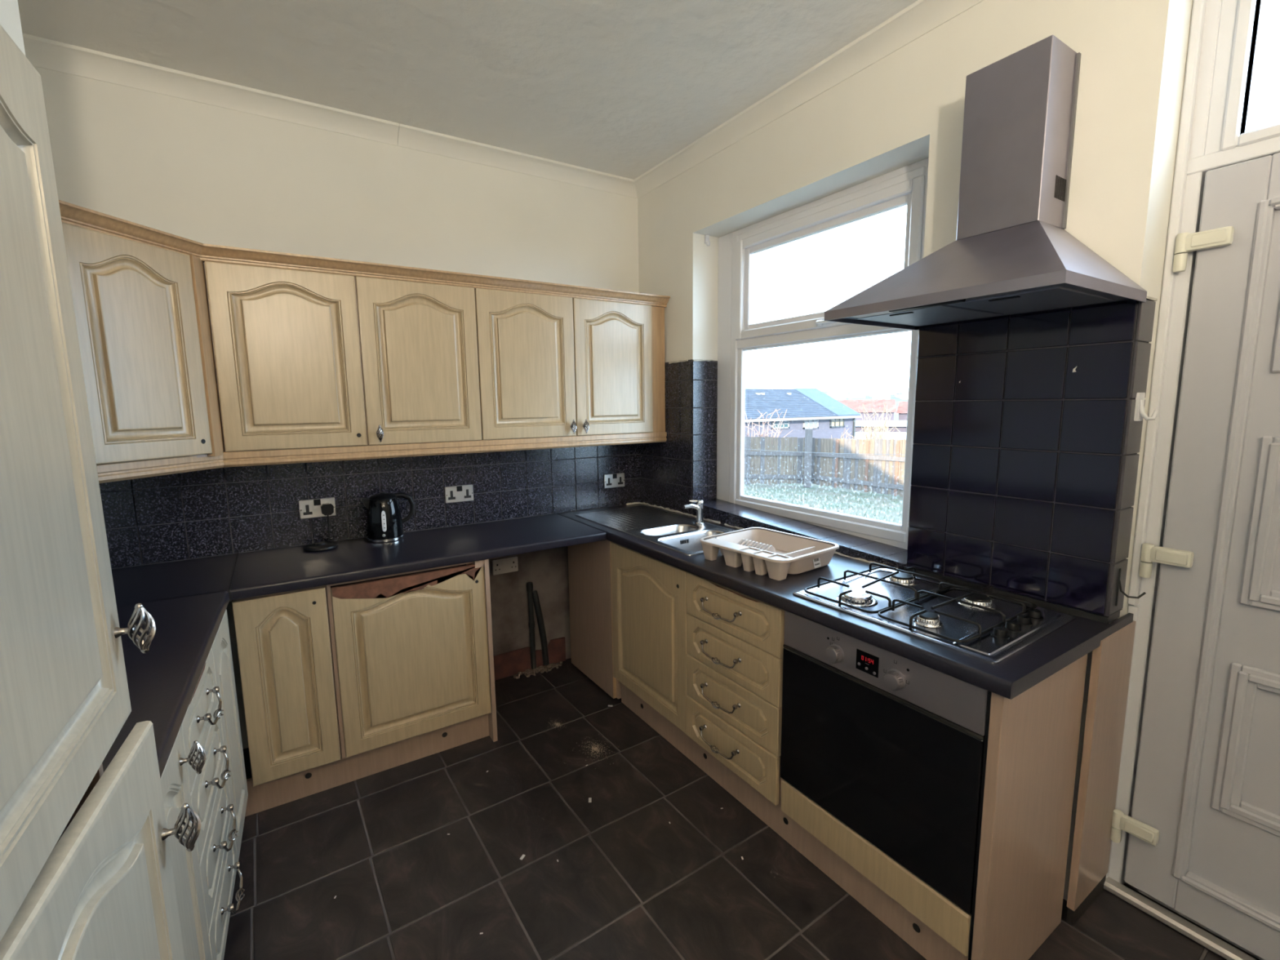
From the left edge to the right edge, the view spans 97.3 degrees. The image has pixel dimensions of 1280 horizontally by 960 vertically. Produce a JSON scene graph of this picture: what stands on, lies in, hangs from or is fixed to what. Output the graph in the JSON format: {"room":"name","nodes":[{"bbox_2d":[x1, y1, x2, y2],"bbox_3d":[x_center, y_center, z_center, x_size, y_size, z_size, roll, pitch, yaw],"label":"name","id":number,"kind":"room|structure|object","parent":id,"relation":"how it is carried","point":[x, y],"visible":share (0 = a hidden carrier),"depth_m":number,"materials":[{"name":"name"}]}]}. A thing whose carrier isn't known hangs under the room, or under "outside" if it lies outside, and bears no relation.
{"room":"kitchen","nodes":[
{"label":"kitchen","id":0,"kind":"room"},
{"bbox_2d":[33,66,640,749],"bbox_3d":[-1.081,-0.244,2.924,3.210,2.846,0.130,-6,9,-32],"label":"wall","id":1,"kind":"structure","parent":0,"point":[200,172],"depth_m":2.58,"materials":[{"name":"paint"}]},
{"bbox_2d":[62,222,225,464],"bbox_3d":[-1.849,-0.426,1.929,0.618,0.724,0.650,-6,9,-32],"label":"upper cabinet","id":2,"kind":"object","parent":1,"relation":"attached to","point":[141,310],"visible":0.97,"depth_m":1.86,"materials":[{"name":"brown wood"}]},
{"bbox_2d":[298,497,336,519],"bbox_3d":[-1.496,0.131,2.615,0.146,0.086,0.014,-6,9,-32],"label":"double socket","id":3,"kind":"object","parent":1,"relation":"attached to","point":[308,508],"visible":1,"depth_m":2.60,"materials":[{"name":"grey plastic"}]},
{"bbox_2d":[313,498,320,505],"bbox_3d":[-1.494,0.103,2.608,0.028,0.028,0.005,-6,9,-32],"label":"switch","id":4,"kind":"object","parent":3,"relation":"attached to","point":[316,501],"depth_m":2.61,"materials":[{"name":"black plastic"}]},
{"bbox_2d":[204,261,481,452],"bbox_3d":[-1.251,-0.511,2.498,1.006,0.724,0.334,-6,9,-32],"label":"upper cabinet","id":5,"kind":"object","parent":1,"relation":"attached to","point":[304,359],"visible":1,"depth_m":2.35,"materials":[{"name":"brown wood"}]},
{"bbox_2d":[96,431,666,483],"bbox_3d":[-0.952,-0.135,2.544,2.670,0.059,0.471,-8,11,-44],"label":"trim","id":6,"kind":"structure","parent":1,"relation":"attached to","point":[120,471],"depth_m":2.40,"materials":[{"name":"brown wood"}]},
{"bbox_2d":[444,484,473,502],"bbox_3d":[-0.950,0.073,2.964,0.146,0.086,0.014,-6,9,-32],"label":"double socket","id":7,"kind":"object","parent":1,"relation":"attached to","point":[453,494],"visible":1,"depth_m":2.96,"materials":[{"name":"grey plastic"}]},
{"bbox_2d":[456,485,462,491],"bbox_3d":[-0.948,0.045,2.956,0.028,0.028,0.005,-6,9,-32],"label":"switch","id":8,"kind":"object","parent":7,"relation":"attached to","point":[459,488],"depth_m":2.95,"materials":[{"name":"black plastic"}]},
{"bbox_2d":[22,0,983,198],"bbox_3d":[0.003,-1.374,0.839,2.740,0.071,4.300,-6,9,-32],"label":"trim","id":9,"kind":"structure","parent":1,"relation":"attached to","point":[921,17],"depth_m":2.33,"materials":[{"name":"white paint"}]},
{"bbox_2d":[492,556,518,575],"bbox_3d":[-0.753,0.480,3.154,0.146,0.084,0.012,-6,9,-32],"label":"double socket","id":10,"kind":"object","parent":1,"relation":"attached to","point":[508,565],"visible":1,"depth_m":3.15,"materials":[{"name":"grey plastic"}]},
{"bbox_2d":[493,636,565,679],"bbox_3d":[-0.715,1.047,3.251,0.620,0.150,0.014,-6,9,-32],"label":"baseboard","id":11,"kind":"structure","parent":1,"relation":"attached to","point":[508,664],"depth_m":3.27,"materials":[{"name":"brown wood"}]},
{"bbox_2d":[525,582,536,669],"bbox_3d":[-0.627,0.842,3.251,0.042,0.515,0.039,-6,9,-32],"label":"standpipe","id":12,"kind":"object","parent":1,"relation":"attached to","point":[529,585],"visible":1,"depth_m":3.24,"materials":[{"name":"black plastic"}]},
{"bbox_2d":[532,590,549,665],"bbox_3d":[-0.585,0.866,3.294,0.092,0.456,0.044,-2,8,-10],"label":"pipe","id":13,"kind":"object","parent":1,"relation":"attached to","point":[535,598],"visible":0.93,"depth_m":3.28,"materials":[{"name":"black plastic"}]},
{"bbox_2d":[474,288,665,439],"bbox_3d":[-0.371,-0.598,3.061,1.090,0.724,0.334,-6,9,-32],"label":"upper cabinet","id":14,"kind":"object","parent":1,"relation":"attached to","point":[549,366],"visible":1,"depth_m":2.91,"materials":[{"name":"brown wood"}]},
{"bbox_2d":[58,200,670,307],"bbox_3d":[-0.947,-0.890,2.427,2.670,0.053,0.504,-8,11,-44],"label":"crown molding","id":15,"kind":"structure","parent":14,"relation":"attached to","point":[72,214],"depth_m":2.27,"materials":[{"name":"brown wood"}]},
{"bbox_2d":[604,472,624,488],"bbox_3d":[-0.157,0.004,3.472,0.146,0.086,0.014,-6,9,-32],"label":"double socket","id":16,"kind":"object","parent":1,"relation":"attached to","point":[613,480],"visible":1,"depth_m":3.47,"materials":[{"name":"grey"}]},
{"bbox_2d":[17,0,917,179],"bbox_3d":[0.099,-1.468,0.889,3.210,0.100,4.540,-6,9,-32],"label":"ceiling","id":17,"kind":"structure","parent":0,"point":[616,87],"depth_m":2.07,"materials":[{"name":"paint"}]},
{"bbox_2d":[223,657,1259,959],"bbox_3d":[0.160,1.411,1.238,3.153,0.050,4.481,-6,9,-34],"label":"floor","id":18,"kind":"structure","parent":0,"point":[714,913],"depth_m":1.88,"materials":[{"name":"tile"}]},
{"bbox_2d":[0,0,200,959],"bbox_3d":[-0.875,0.076,0.513,0.596,2.816,0.718,-5,9,-30],"label":"tall cabinet","id":19,"kind":"object","parent":18,"relation":"on","point":[86,869],"visible":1,"depth_m":0.69,"materials":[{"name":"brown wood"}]},
{"bbox_2d":[160,725,211,959],"bbox_3d":[-1.123,0.928,1.020,0.565,0.738,0.362,-5,9,-30],"label":"base cabinet","id":20,"kind":"object","parent":18,"relation":"on","point":[174,778],"visible":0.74,"depth_m":1.19,"materials":[{"name":"brown wood"}]},
{"bbox_2d":[181,648,244,959],"bbox_3d":[-1.341,0.881,1.382,0.562,0.738,0.482,-5,9,-30],"label":"base cabinet","id":21,"kind":"object","parent":18,"relation":"on","point":[209,791],"visible":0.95,"depth_m":1.47,"materials":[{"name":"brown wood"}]},
{"bbox_2d":[211,609,248,862],"bbox_3d":[-1.576,0.836,1.736,0.520,0.738,0.365,-5,9,-30],"label":"base cabinet","id":22,"kind":"object","parent":18,"relation":"on","point":[221,646],"visible":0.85,"depth_m":1.86,"materials":[{"name":"brown wood"}]},
{"bbox_2d":[102,553,236,778],"bbox_3d":[-1.558,0.467,1.549,0.639,0.040,1.828,-5,9,-30],"label":"countertop","id":23,"kind":"structure","parent":22,"relation":"on","point":[187,601],"depth_m":1.61,"materials":[{"name":"laminate"}]},
{"bbox_2d":[231,585,341,786],"bbox_3d":[-1.476,0.744,2.365,0.295,0.728,0.563,-6,9,-32],"label":"base cabinet","id":24,"kind":"object","parent":18,"relation":"on","point":[283,638],"visible":0.99,"depth_m":2.13,"materials":[{"name":"brown wood"}]},
{"bbox_2d":[228,513,606,601],"bbox_3d":[-0.968,0.311,2.637,1.520,0.044,0.597,-6,9,-32],"label":"countertop","id":25,"kind":"structure","parent":24,"relation":"on","point":[268,571],"depth_m":2.46,"materials":[{"name":"laminate"}]},
{"bbox_2d":[303,502,337,551],"bbox_3d":[-1.453,0.214,2.551,0.138,0.186,0.162,-6,9,-32],"label":"stand","id":26,"kind":"object","parent":25,"relation":"on","point":[327,509],"visible":1,"depth_m":2.56,"materials":[{"name":"black plastic"}]},
{"bbox_2d":[360,491,415,542],"bbox_3d":[-1.206,0.169,2.692,0.212,0.230,0.162,0,8,2],"label":"kettle","id":27,"kind":"object","parent":25,"relation":"on","point":[384,522],"visible":1,"depth_m":2.64,"materials":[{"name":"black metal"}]},
{"bbox_2d":[244,713,488,817],"bbox_3d":[-1.173,1.180,2.358,1.090,0.139,0.018,-6,9,-32],"label":"plinth","id":28,"kind":"object","parent":18,"relation":"on","point":[286,789],"visible":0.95,"depth_m":2.35,"materials":[{"name":"brown wood"}]},
{"bbox_2d":[325,559,497,758],"bbox_3d":[-1.084,0.775,2.622,0.630,0.868,0.568,-6,9,-32],"label":"base cabinet","id":29,"kind":"object","parent":18,"relation":"on","point":[412,651],"visible":0.98,"depth_m":2.37,"materials":[{"name":"brown wood"}]},
{"bbox_2d":[513,661,562,678],"bbox_3d":[-0.586,1.108,3.288,0.311,0.016,0.074,-6,9,-32],"label":"rubble","id":30,"kind":"object","parent":18,"relation":"on","point":[541,668],"visible":1,"depth_m":3.28,"materials":[{"name":"grey stone"}]},
{"bbox_2d":[333,704,743,933],"bbox_3d":[-0.395,1.274,2.098,1.310,0.004,1.118,-6,9,-32],"label":"crumbs","id":31,"kind":"object","parent":18,"relation":"on","point":[589,798],"visible":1,"depth_m":2.04,"materials":[{"name":"white"}]},
{"bbox_2d":[548,721,609,768],"bbox_3d":[-0.270,1.201,2.623,0.172,0.002,0.491,-7,10,-40],"label":"sawdust","id":32,"kind":"object","parent":18,"relation":"on","point":[595,748],"visible":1,"depth_m":2.54,"materials":[{"name":"beige wood"}]},
{"bbox_2d":[567,539,687,733],"bbox_3d":[0.122,0.702,2.973,0.556,0.848,1.116,-6,9,-32],"label":"base cabinet","id":33,"kind":"object","parent":18,"relation":"on","point":[628,606],"visible":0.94,"depth_m":2.72,"materials":[{"name":"brown wood"}]},
{"bbox_2d":[556,503,1133,699],"bbox_3d":[0.483,0.315,2.479,0.741,0.040,2.436,-6,9,-32],"label":"countertop","id":34,"kind":"structure","parent":33,"relation":"on","point":[1013,676],"depth_m":1.59,"materials":[{"name":"laminate"}]},
{"bbox_2d":[575,506,740,555],"bbox_3d":[0.113,0.319,2.927,0.473,0.172,1.072,-6,9,-32],"label":"sink","id":35,"kind":"object","parent":34,"relation":"in","point":[675,532],"visible":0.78,"depth_m":2.92,"materials":[{"name":"silver metal"}]},
{"bbox_2d":[683,499,704,524],"bbox_3d":[0.280,0.168,2.924,0.119,0.128,0.050,-4,8,-21],"label":"mixer tap","id":36,"kind":"object","parent":34,"relation":"on","point":[699,506],"visible":1,"depth_m":2.92,"materials":[{"name":"silver metal"}]},
{"bbox_2d":[699,527,839,580],"bbox_3d":[0.508,0.285,2.245,0.374,0.080,0.442,-7,10,-37],"label":"dish rack","id":37,"kind":"object","parent":34,"relation":"on","point":[762,551],"visible":1,"depth_m":2.19,"materials":[{"name":"beige plastic"}]},
{"bbox_2d":[701,542,719,560],"bbox_3d":[0.288,0.286,2.291,0.055,0.072,0.070,-7,10,-37],"label":"compartment","id":38,"kind":"object","parent":37,"relation":"on","point":[710,552],"depth_m":2.27,"materials":[{"name":"beige plastic"}]},
{"bbox_2d":[721,548,742,567],"bbox_3d":[0.365,0.298,2.197,0.062,0.072,0.085,-7,10,-37],"label":"compartment","id":39,"kind":"object","parent":37,"relation":"on","point":[733,558],"depth_m":2.17,"materials":[{"name":"beige plastic"}]},
{"bbox_2d":[741,553,755,571],"bbox_3d":[0.414,0.306,2.132,0.060,0.072,0.048,-7,10,-37],"label":"compartment","id":40,"kind":"object","parent":37,"relation":"on","point":[747,560],"depth_m":2.11,"materials":[{"name":"beige plastic"}]},
{"bbox_2d":[752,556,767,575],"bbox_3d":[0.450,0.312,2.086,0.060,0.072,0.050,-7,10,-37],"label":"compartment","id":41,"kind":"object","parent":37,"relation":"on","point":[758,563],"depth_m":2.07,"materials":[{"name":"beige plastic"}]},
{"bbox_2d":[764,560,791,580],"bbox_3d":[0.497,0.319,2.031,0.068,0.072,0.080,-7,10,-37],"label":"compartment","id":42,"kind":"object","parent":37,"relation":"on","point":[777,570],"depth_m":2.01,"materials":[{"name":"beige plastic"}]},
{"bbox_2d":[792,562,1075,663],"bbox_3d":[0.883,0.366,1.743,0.500,0.048,0.625,-6,9,-34],"label":"gas hob","id":43,"kind":"object","parent":34,"relation":"in","point":[990,627],"visible":1,"depth_m":1.67,"materials":[{"name":"metal"}]},
{"bbox_2d":[685,572,785,807],"bbox_3d":[0.550,0.738,2.267,0.601,0.738,0.528,-6,9,-32],"label":"base cabinet","id":44,"kind":"object","parent":18,"relation":"on","point":[735,640],"visible":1,"depth_m":2.09,"materials":[{"name":"brown wood"}]},
{"bbox_2d":[621,683,968,959],"bbox_3d":[0.391,1.186,2.195,0.019,0.133,1.773,-6,9,-32],"label":"plinth","id":45,"kind":"object","parent":18,"relation":"on","point":[931,946],"visible":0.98,"depth_m":1.91,"materials":[{"name":"brown wood"}]},
{"bbox_2d":[781,653,1087,959],"bbox_3d":[0.887,0.865,1.782,0.536,0.868,0.672,-6,9,-32],"label":"housing","id":46,"kind":"object","parent":18,"relation":"on","point":[1032,739],"visible":0.65,"depth_m":1.48,"materials":[{"name":"brown wood"}]},
{"bbox_2d":[780,610,988,913],"bbox_3d":[0.866,0.736,1.772,0.562,0.604,0.633,-6,9,-32],"label":"oven","id":47,"kind":"object","parent":46,"relation":"in","point":[891,745],"visible":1,"depth_m":1.57,"materials":[{"name":"black glass"}]},
{"bbox_2d":[1066,620,1135,926],"bbox_3d":[1.365,0.866,1.670,0.251,0.885,0.020,-6,9,-32],"label":"panel","id":48,"kind":"object","parent":18,"relation":"on","point":[1111,662],"visible":0.86,"depth_m":1.64,"materials":[{"name":"brown wood"}]},
{"bbox_2d":[626,0,1193,900],"bbox_3d":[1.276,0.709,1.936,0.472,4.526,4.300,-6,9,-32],"label":"wall","id":49,"kind":"structure","parent":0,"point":[1028,445],"depth_m":1.79,"materials":[{"name":"paint"}]},
{"bbox_2d":[704,234,710,245],"bbox_3d":[0.361,-1.281,3.009,0.025,0.058,0.029,-6,9,-32],"label":"bracket","id":50,"kind":"object","parent":49,"relation":"attached to","point":[707,241],"visible":1,"depth_m":3.00,"materials":[{"name":"white plastic"}]},
{"bbox_2d":[716,157,928,549],"bbox_3d":[0.793,-0.507,2.636,0.110,1.500,1.287,-6,9,-32],"label":"window","id":51,"kind":"structure","parent":49,"relation":"attached to","point":[907,185],"depth_m":2.67,"materials":[{"name":"white plastic"}]},
{"bbox_2d":[824,34,1146,329],"bbox_3d":[0.940,-0.819,1.555,0.490,0.692,0.633,-6,9,-32],"label":"hood","id":52,"kind":"object","parent":49,"relation":"attached to","point":[1012,252],"visible":1,"depth_m":1.54,"materials":[{"name":"metal"}]},
{"bbox_2d":[1115,568,1146,606],"bbox_3d":[1.384,0.304,1.586,0.068,0.110,0.008,2,8,17],"label":"wire hook","id":53,"kind":"object","parent":49,"relation":"attached to","point":[1119,586],"visible":1,"depth_m":1.59,"materials":[{"name":"black"}]},
{"bbox_2d":[1133,392,1159,421],"bbox_3d":[1.368,-0.197,1.519,0.043,0.077,0.042,-6,9,-32],"label":"hook","id":54,"kind":"object","parent":49,"relation":"attached to","point":[1140,413],"visible":1,"depth_m":1.52,"materials":[{"name":"white plastic"}]},
{"bbox_2d":[1103,0,1279,959],"bbox_3d":[1.731,-0.050,1.264,0.122,2.800,0.909,-6,9,-32],"label":"door","id":55,"kind":"structure","parent":49,"relation":"attached to","point":[1195,828],"depth_m":1.52,"materials":[{"name":"white plastic"}]},
{"label":"outside","id":56,"kind":"structure","parent":0,"visible":0},
{"bbox_2d":[743,431,906,524],"bbox_3d":[17.238,-1.385,32.661,59.640,0.400,90.000,-6,9,-32],"label":"garden","id":57,"kind":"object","parent":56,"point":[781,488],"depth_m":17.75,"materials":[{"name":"green plant"}]},
{"bbox_2d":[744,408,792,471],"bbox_3d":[5.085,-1.664,24.701,2.618,3.439,2.594,-6,9,-32],"label":"bare shrub","id":58,"kind":"object","parent":57,"relation":"on","point":[762,426],"visible":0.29,"depth_m":24.51,"materials":[{"name":"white plant"}]},
{"bbox_2d":[743,436,804,484],"bbox_3d":[4.383,-0.708,20.688,3.576,1.787,0.090,1,8,15],"label":"fence","id":59,"kind":"object","parent":57,"relation":"on","point":[751,476],"visible":0.63,"depth_m":20.55,"materials":[{"name":"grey wood"}]},
{"bbox_2d":[744,388,862,445],"bbox_3d":[2.861,-2.170,39.745,27.950,8.590,9.020,-6,9,-32],"label":"house","id":60,"kind":"structure","parent":57,"relation":"on","point":[828,417],"depth_m":41.41,"materials":[{"name":"stone"}]},
{"bbox_2d":[803,428,812,488],"bbox_3d":[5.956,-0.770,19.962,0.250,2.080,0.200,2,8,17],"label":"fence post","id":61,"kind":"object","parent":57,"relation":"on","point":[808,432],"visible":1,"depth_m":19.86,"materials":[{"name":"grey wood"}]},
{"bbox_2d":[746,448,885,454],"bbox_3d":[4.429,-0.048,15.724,6.431,1.830,0.058,3,9,25],"label":"washing line","id":62,"kind":"object","parent":57,"relation":"on","point":[747,449],"visible":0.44,"depth_m":15.40,"materials":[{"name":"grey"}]},
{"bbox_2d":[746,488,902,524],"bbox_3d":[4.683,1.055,13.937,7.529,0.120,11.140,2,8,16],"label":"grass tufts","id":63,"kind":"object","parent":57,"relation":"on","point":[771,488],"visible":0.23,"depth_m":17.03,"materials":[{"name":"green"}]},
{"bbox_2d":[829,428,878,439],"bbox_3d":[9.393,-1.090,24.775,1.988,2.379,2.355,-6,9,-32],"label":"bare shrub","id":64,"kind":"object","parent":57,"relation":"on","point":[845,428],"visible":0.08,"depth_m":24.35,"materials":[{"name":"brown plant"}]},
{"bbox_2d":[811,437,906,497],"bbox_3d":[7.764,-0.440,18.163,0.076,1.892,5.246,-7,10,-39],"label":"fence","id":65,"kind":"object","parent":57,"relation":"on","point":[855,470],"visible":0.62,"depth_m":18.70,"materials":[{"name":"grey wood"}]},
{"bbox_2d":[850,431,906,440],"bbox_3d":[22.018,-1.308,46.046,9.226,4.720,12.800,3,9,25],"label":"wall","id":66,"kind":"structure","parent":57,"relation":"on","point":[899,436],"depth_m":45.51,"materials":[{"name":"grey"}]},
{"bbox_2d":[857,402,899,439],"bbox_3d":[13.096,-2.631,31.312,2.125,3.358,1.855,-6,9,-32],"label":"bare tree","id":67,"kind":"object","parent":57,"relation":"on","point":[884,427],"visible":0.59,"depth_m":31.20,"materials":[{"name":"brown plant"}]},
{"bbox_2d":[855,420,906,431],"bbox_3d":[27.946,-2.073,59.730,13.143,8.400,12.800,3,9,25],"label":"shed","id":68,"kind":"object","parent":57,"relation":"on","point":[901,426],"visible":0.16,"depth_m":55.63,"materials":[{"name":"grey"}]},
{"bbox_2d":[887,426,905,439],"bbox_3d":[10.722,-0.767,21.514,2.502,2.602,2.983,3,9,27],"label":"bare shrub","id":69,"kind":"object","parent":57,"relation":"on","point":[895,427],"visible":0.02,"depth_m":21.89,"materials":[{"name":"brown plant"}]},
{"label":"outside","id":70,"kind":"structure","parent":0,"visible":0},
{"bbox_2d":[822,387,907,420],"bbox_3d":[193.411,-82.731,561.296,650.252,27.269,616.911,-6,9,-32],"label":"hills","id":71,"kind":"structure","parent":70,"point":[897,400],"depth_m":453.96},
{"bbox_2d":[827,391,846,399],"bbox_3d":[158.683,-64.815,454.699,12.542,12.252,8.800,-4,8,-21],"label":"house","id":72,"kind":"structure","parent":71,"relation":"on","point":[836,395],"depth_m":451.42,"materials":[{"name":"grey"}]},
{"bbox_2d":[834,390,848,391],"bbox_3d":[184.945,-76.556,518.315,11.754,12.406,8.800,-1,8,-2],"label":"house","id":73,"kind":"structure","parent":71,"relation":"on","point":[834,390],"depth_m":516.60,"materials":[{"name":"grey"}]},
{"bbox_2d":[871,389,890,399],"bbox_3d":[190.718,-65.312,445.447,8.800,11.572,12.234,-2,8,-10],"label":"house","id":74,"kind":"structure","parent":71,"relation":"on","point":[878,394],"depth_m":440.26,"materials":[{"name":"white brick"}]},
{"bbox_2d":[895,390,901,398],"bbox_3d":[215.782,-67.908,461.866,8.800,11.450,11.445,0,8,6],"label":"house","id":75,"kind":"structure","parent":71,"relation":"on","point":[898,394],"depth_m":462.97,"materials":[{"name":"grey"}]},
{"bbox_2d":[899,390,908,399],"bbox_3d":[210.757,-64.840,443.732,9.933,11.547,8.800,1,8,11],"label":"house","id":76,"kind":"structure","parent":71,"relation":"on","point":[904,393],"depth_m":440.80,"materials":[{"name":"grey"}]},
{"bbox_3d":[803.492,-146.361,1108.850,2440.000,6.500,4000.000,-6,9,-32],"label":"valley","id":77,"kind":"object","parent":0,"visible":0},
{"bbox_2d":[837,399,896,420],"bbox_3d":[33.399,-6.667,84.452,8.312,10.700,12.800,2,8,21],"label":"house","id":78,"kind":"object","parent":77,"relation":"on","point":[877,405],"visible":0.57,"depth_m":79.96,"materials":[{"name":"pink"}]},
{"bbox_2d":[896,401,907,420],"bbox_3d":[43.145,-6.454,83.318,15.678,10.350,14.343,-6,9,-32],"label":"house","id":79,"kind":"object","parent":77,"relation":"on","point":[902,409],"visible":0.17,"depth_m":80.04,"materials":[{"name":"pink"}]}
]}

